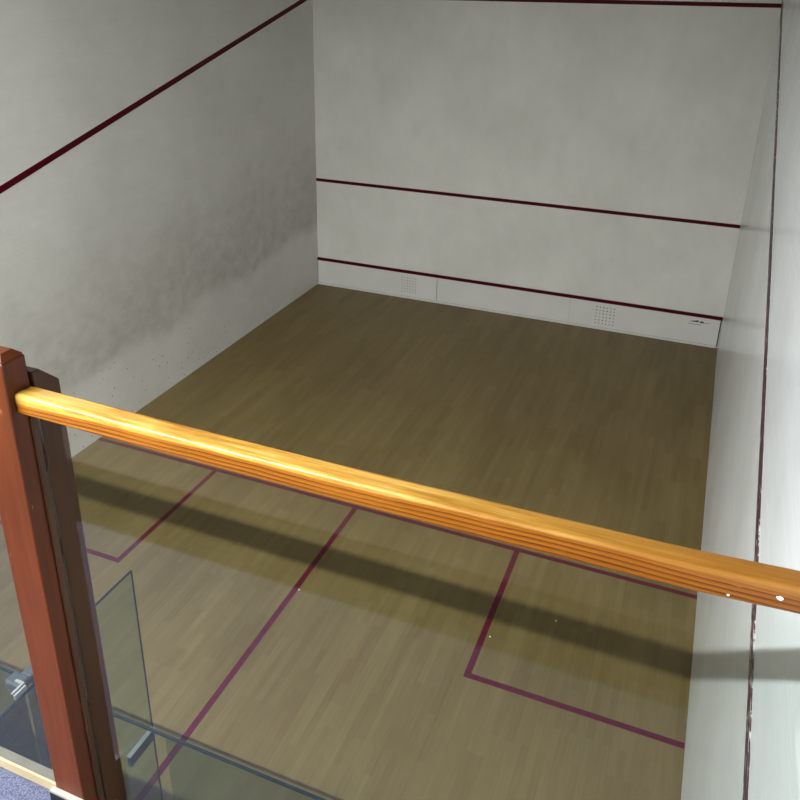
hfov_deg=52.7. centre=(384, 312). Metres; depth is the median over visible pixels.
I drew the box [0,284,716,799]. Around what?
floor
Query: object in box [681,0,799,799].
wall
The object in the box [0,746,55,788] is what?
trim
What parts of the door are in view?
handle plate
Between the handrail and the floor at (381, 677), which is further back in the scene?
the floor at (381, 677)
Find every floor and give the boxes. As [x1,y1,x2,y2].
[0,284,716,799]
[0,766,50,799]
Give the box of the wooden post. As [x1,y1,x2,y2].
[0,346,126,799]
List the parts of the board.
tin panel, vent plate, tin panel, vent plate, tin panel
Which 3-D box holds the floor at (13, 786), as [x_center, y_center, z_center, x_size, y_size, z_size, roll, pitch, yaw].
[-3.188,1.862,0.319,6.400,0.020,5.161,10,24,20]
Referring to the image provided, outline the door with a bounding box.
[5,570,162,799]
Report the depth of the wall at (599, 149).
11.54 m
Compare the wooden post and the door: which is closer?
the wooden post
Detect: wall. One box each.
[0,0,317,456]
[313,0,781,347]
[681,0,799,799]
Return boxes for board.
[317,257,722,347]
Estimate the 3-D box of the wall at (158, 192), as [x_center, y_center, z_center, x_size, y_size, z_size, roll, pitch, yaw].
[-4.197,-0.948,5.816,0.203,7.080,15.750,10,24,20]
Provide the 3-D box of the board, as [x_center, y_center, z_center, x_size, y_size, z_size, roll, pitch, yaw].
[1.826,-0.220,12.615,6.398,0.480,0.028,10,24,20]
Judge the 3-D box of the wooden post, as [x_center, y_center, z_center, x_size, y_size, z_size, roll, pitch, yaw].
[-0.694,0.742,1.753,0.095,1.492,0.138,10,24,20]
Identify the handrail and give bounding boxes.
[14,385,799,613]

